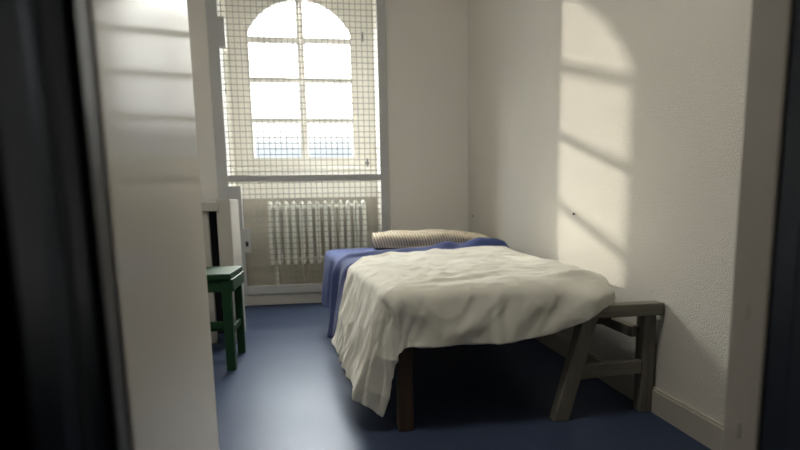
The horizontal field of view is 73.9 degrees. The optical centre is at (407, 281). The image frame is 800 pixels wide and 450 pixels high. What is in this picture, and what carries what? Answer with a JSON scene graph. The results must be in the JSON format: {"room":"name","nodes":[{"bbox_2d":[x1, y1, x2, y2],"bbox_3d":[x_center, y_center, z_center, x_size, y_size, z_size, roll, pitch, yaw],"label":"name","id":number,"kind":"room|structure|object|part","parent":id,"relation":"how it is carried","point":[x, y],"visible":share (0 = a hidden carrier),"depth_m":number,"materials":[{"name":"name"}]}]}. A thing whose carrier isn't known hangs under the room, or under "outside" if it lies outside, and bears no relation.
{"room":"prison interior","nodes":[
{"label":"prison interior","id":0,"kind":"room"},
{"bbox_2d":[187,0,217,201],"bbox_3d":[-1.807,-1.328,4.520,0.535,3.270,0.600,-2,8,-8],"label":"wall","id":1,"kind":"structure","parent":0,"point":[196,9],"depth_m":4.22,"materials":[{"name":"paint"}]},
{"bbox_2d":[385,0,467,231],"bbox_3d":[0.101,-1.403,4.798,0.744,3.270,0.600,-2,8,-8],"label":"wall","id":2,"kind":"structure","parent":0,"point":[427,40],"depth_m":4.50,"materials":[{"name":"paint"}]},
{"bbox_2d":[244,292,321,305],"bbox_3d":[-0.738,0.129,4.568,2.549,0.092,0.018,-2,8,-8],"label":"baseboard","id":3,"kind":"structure","parent":2,"relation":"attached to","point":[315,297],"depth_m":4.51,"materials":[{"name":"paint"}]},
{"bbox_2d":[205,0,389,294],"bbox_3d":[-0.861,-1.326,4.341,1.398,2.858,0.062,-2,8,-8],"label":"screen","id":4,"kind":"object","parent":2,"relation":"attached to","point":[216,30],"visible":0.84,"depth_m":4.35,"materials":[{"name":"grey metal"}]},
{"bbox_3d":[-1.511,-1.302,4.255,0.085,2.858,0.045,-2,8,-8],"label":"post","id":5,"kind":"part","parent":4,"relation":"part of","materials":[{"name":"grey metal"}]},
{"bbox_3d":[-1.331,-0.344,4.402,0.054,0.198,0.049,-2,8,-8],"label":"lock plate","id":6,"kind":"part","parent":4,"relation":"part of","materials":[{"name":"grey metal"}]},
{"bbox_3d":[-0.837,-0.357,4.480,1.239,0.900,0.039,-2,8,-8],"label":"gate frame","id":7,"kind":"part","parent":4,"relation":"part of","materials":[{"name":"grey metal"}]},
{"bbox_3d":[-0.208,-1.353,4.445,0.074,2.858,0.045,-2,8,-8],"label":"post","id":8,"kind":"part","parent":4,"relation":"part of","materials":[{"name":"grey metal"}]},
{"bbox_2d":[212,302,710,449],"bbox_3d":[-0.206,0.648,1.588,6.000,0.120,6.196,-2,8,-8],"label":"floor","id":9,"kind":"structure","parent":0,"point":[290,389],"depth_m":2.20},
{"bbox_2d":[201,199,245,342],"bbox_3d":[-1.288,-0.072,3.302,0.452,0.866,0.330,-2,8,-8],"label":"base cabinet","id":10,"kind":"object","parent":9,"relation":"on","point":[221,225],"visible":0.33,"depth_m":3.19,"materials":[{"name":"beige paint"}]},
{"bbox_3d":[-1.323,-0.018,3.176,0.302,0.795,0.040,-2,8,-8],"label":"panel","id":11,"kind":"part","parent":10,"relation":"part of","materials":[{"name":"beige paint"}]},
{"bbox_3d":[-1.339,-0.055,3.439,0.350,0.795,0.030,-2,8,-8],"label":"panel","id":12,"kind":"part","parent":10,"relation":"part of","materials":[{"name":"black"}]},
{"bbox_3d":[-1.107,-0.081,3.343,0.082,0.866,0.300,-2,8,-8],"label":"panel","id":13,"kind":"part","parent":10,"relation":"part of","materials":[{"name":"beige paint"}]},
{"bbox_2d":[206,266,245,370],"bbox_3d":[-1.073,0.184,2.795,0.380,0.492,0.385,-2,8,-8],"label":"stool","id":14,"kind":"object","parent":9,"relation":"on","point":[225,280],"visible":0.54,"depth_m":2.66,"materials":[{"name":"green paint"}]},
{"bbox_3d":[-1.082,-0.044,2.763,0.371,0.030,0.385,-2,8,-8],"label":"seat","id":15,"kind":"part","parent":14,"relation":"part of","materials":[{"name":"green paint"}]},
{"bbox_3d":[-0.895,0.215,2.663,0.045,0.462,0.045,-2,8,-8],"label":"leg","id":16,"kind":"part","parent":14,"relation":"part of","materials":[{"name":"green paint"}]},
{"bbox_3d":[-0.945,0.171,2.984,0.040,0.462,0.040,-2,8,-8],"label":"leg","id":17,"kind":"part","parent":14,"relation":"part of","materials":[{"name":"green paint"}]},
{"bbox_2d":[395,301,615,431],"bbox_3d":[0.153,0.173,2.967,1.055,0.420,2.120,-2,8,-8],"label":"bed","id":18,"kind":"object","parent":9,"relation":"on","point":[404,367],"visible":0.06,"depth_m":1.89,"materials":[{"name":"brown wood"}]},
{"bbox_3d":[-0.014,0.333,1.912,0.056,0.405,0.060,-2,8,-8],"label":"leg","id":19,"kind":"part","parent":18,"relation":"part of","materials":[{"name":"brown wood"}]},
{"bbox_3d":[0.388,0.142,1.977,0.773,0.060,0.030,-2,8,-8],"label":"rail","id":20,"kind":"part","parent":18,"relation":"part of","materials":[{"name":"brown wood"}]},
{"bbox_2d":[549,300,663,421],"bbox_3d":[0.650,0.212,2.587,0.414,0.432,1.282,-2,8,-8],"label":"trestle","id":21,"kind":"object","parent":9,"relation":"on","point":[575,369],"visible":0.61,"depth_m":1.99,"materials":[{"name":"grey wood"}]},
{"bbox_3d":[0.615,0.321,1.980,0.160,0.386,0.050,-2,8,-8],"label":"leg","id":22,"kind":"part","parent":21,"relation":"part of","materials":[{"name":"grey wood"}]},
{"bbox_3d":[0.777,0.109,2.598,0.034,0.041,1.170,-2,8,-8],"label":"rail","id":23,"kind":"part","parent":21,"relation":"part of","materials":[{"name":"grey wood"}]},
{"bbox_3d":[0.908,0.307,2.044,0.050,0.386,0.052,-2,8,-8],"label":"leg","id":24,"kind":"part","parent":21,"relation":"part of","materials":[{"name":"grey wood"}]},
{"bbox_2d":[468,0,751,423],"bbox_3d":[0.902,-1.139,2.825,0.250,3.270,4.976,-2,8,-8],"label":"wall","id":25,"kind":"structure","parent":0,"point":[625,117],"depth_m":2.18,"materials":[{"name":"paint"}]},
{"bbox_2d":[535,333,722,449],"bbox_3d":[0.824,0.342,2.840,0.016,0.096,3.926,-2,8,-8],"label":"baseboard","id":26,"kind":"structure","parent":25,"relation":"attached to","point":[706,430],"depth_m":1.94,"materials":[{"name":"paint"}]},
{"bbox_3d":[-0.876,0.154,4.866,1.290,0.205,0.600,-2,8,-8],"label":"wall","id":27,"kind":"structure","parent":0,"visible":0},
{"bbox_2d":[267,200,366,284],"bbox_3d":[-0.798,-0.332,4.764,0.853,0.783,0.200,-2,8,-8],"label":"radiator","id":28,"kind":"object","parent":27,"relation":"on","point":[362,206],"visible":0.52,"depth_m":4.66,"materials":[{"name":"metal"}]},
{"bbox_3d":[-0.924,-0.513,5.014,1.290,1.075,0.116,-2,8,-8],"label":"wall","id":29,"kind":"structure","parent":0,"visible":0},
{"bbox_2d":[217,0,380,232],"bbox_3d":[-0.897,-1.315,4.616,1.290,2.775,0.454,-2,8,-8],"label":"trim","id":30,"kind":"structure","parent":29,"relation":"attached to","point":[298,186],"depth_m":4.85,"materials":[{"name":"paint"}]},
{"bbox_2d":[224,0,376,167],"bbox_3d":[-0.944,-1.881,4.780,1.290,1.700,0.105,-2,8,-8],"label":"window","id":31,"kind":"structure","parent":29,"relation":"in","point":[358,142],"depth_m":4.78,"materials":[{"name":"beige paint"}]},
{"bbox_2d":[234,166,376,170],"bbox_3d":[-0.921,-1.033,4.854,1.278,0.030,0.044,-2,8,-8],"label":"trim","id":32,"kind":"structure","parent":29,"relation":"attached to","point":[372,167],"depth_m":4.83,"materials":[{"name":"beige paint"}]},
{"bbox_2d":[242,197,377,285],"bbox_3d":[-0.912,-0.376,4.972,1.278,0.815,0.006,-2,8,-8],"label":"wall","id":33,"kind":"structure","parent":29,"relation":"attached to","point":[294,269],"depth_m":4.95,"materials":[{"name":"paint"}]},
{"bbox_3d":[-0.153,-0.774,0.385,3.069,3.270,0.290,-2,8,-8],"label":"wall","id":34,"kind":"structure","parent":0,"visible":0},
{"bbox_2d":[0,0,109,449],"bbox_3d":[-0.295,-0.371,0.345,0.068,2.250,0.144,-2,8,-8],"label":"trim","id":35,"kind":"structure","parent":34,"relation":"attached to","point":[52,397],"depth_m":0.37,"materials":[{"name":"black paint"}]},
{"bbox_2d":[64,0,129,449],"bbox_3d":[-0.313,-0.384,0.435,0.061,2.250,0.042,-2,8,-8],"label":"trim","id":36,"kind":"structure","parent":34,"relation":"attached to","point":[76,11],"depth_m":0.47,"materials":[{"name":"grey paint"}]},
{"bbox_2d":[87,0,218,449],"bbox_3d":[-0.442,-0.404,0.835,0.101,2.158,0.790,-3,8,-15],"label":"door","id":37,"kind":"structure","parent":34,"relation":"in","point":[141,55],"depth_m":0.71,"materials":[{"name":"paint"}]},
{"bbox_2d":[722,0,794,449],"bbox_3d":[0.466,-0.428,0.642,0.051,2.250,0.064,-2,8,-8],"label":"trim","id":38,"kind":"structure","parent":34,"relation":"attached to","point":[772,21],"depth_m":0.68,"materials":[{"name":"beige paint"}]},
{"bbox_3d":[0.454,0.201,0.730,0.005,0.022,0.009,-2,8,-8],"label":"strike plate","id":39,"kind":"part","parent":38,"relation":"part of","materials":[{"name":"beige paint"}]},
{"bbox_3d":[0.451,0.038,0.707,0.005,0.022,0.009,-2,8,-8],"label":"strike plate","id":40,"kind":"part","parent":38,"relation":"part of","materials":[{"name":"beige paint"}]},
{"bbox_2d":[760,0,799,449],"bbox_3d":[0.485,-0.408,0.500,0.054,2.250,0.226,-2,8,-8],"label":"trim","id":41,"kind":"structure","parent":34,"relation":"attached to","point":[781,410],"depth_m":0.64,"materials":[{"name":"black paint"}]},
{"bbox_3d":[0.137,-0.076,2.969,1.158,0.071,2.158,-2,8,-8],"label":"mattress","id":42,"kind":"object","parent":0,"visible":0},
{"bbox_2d":[321,237,510,337],"bbox_3d":[0.079,0.002,3.210,1.231,0.504,1.644,-2,8,-8],"label":"blanket","id":43,"kind":"object","parent":42,"relation":"on","point":[337,262],"visible":0.38,"depth_m":3.29,"materials":[{"name":"blue fabric"}]},
{"bbox_2d":[372,229,489,248],"bbox_3d":[0.179,-0.314,3.851,0.861,0.130,0.418,-2,8,-6],"label":"pillow","id":44,"kind":"object","parent":43,"relation":"on","point":[391,239],"visible":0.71,"depth_m":3.67,"materials":[{"name":"beige fabric"}]},
{"bbox_2d":[331,246,614,416],"bbox_3d":[0.208,0.132,2.535,1.138,0.498,1.439,-2,8,-8],"label":"sheet","id":45,"kind":"object","parent":42,"relation":"on","point":[392,302],"visible":1,"depth_m":1.89,"materials":[{"name":"white fabric"}]}
]}

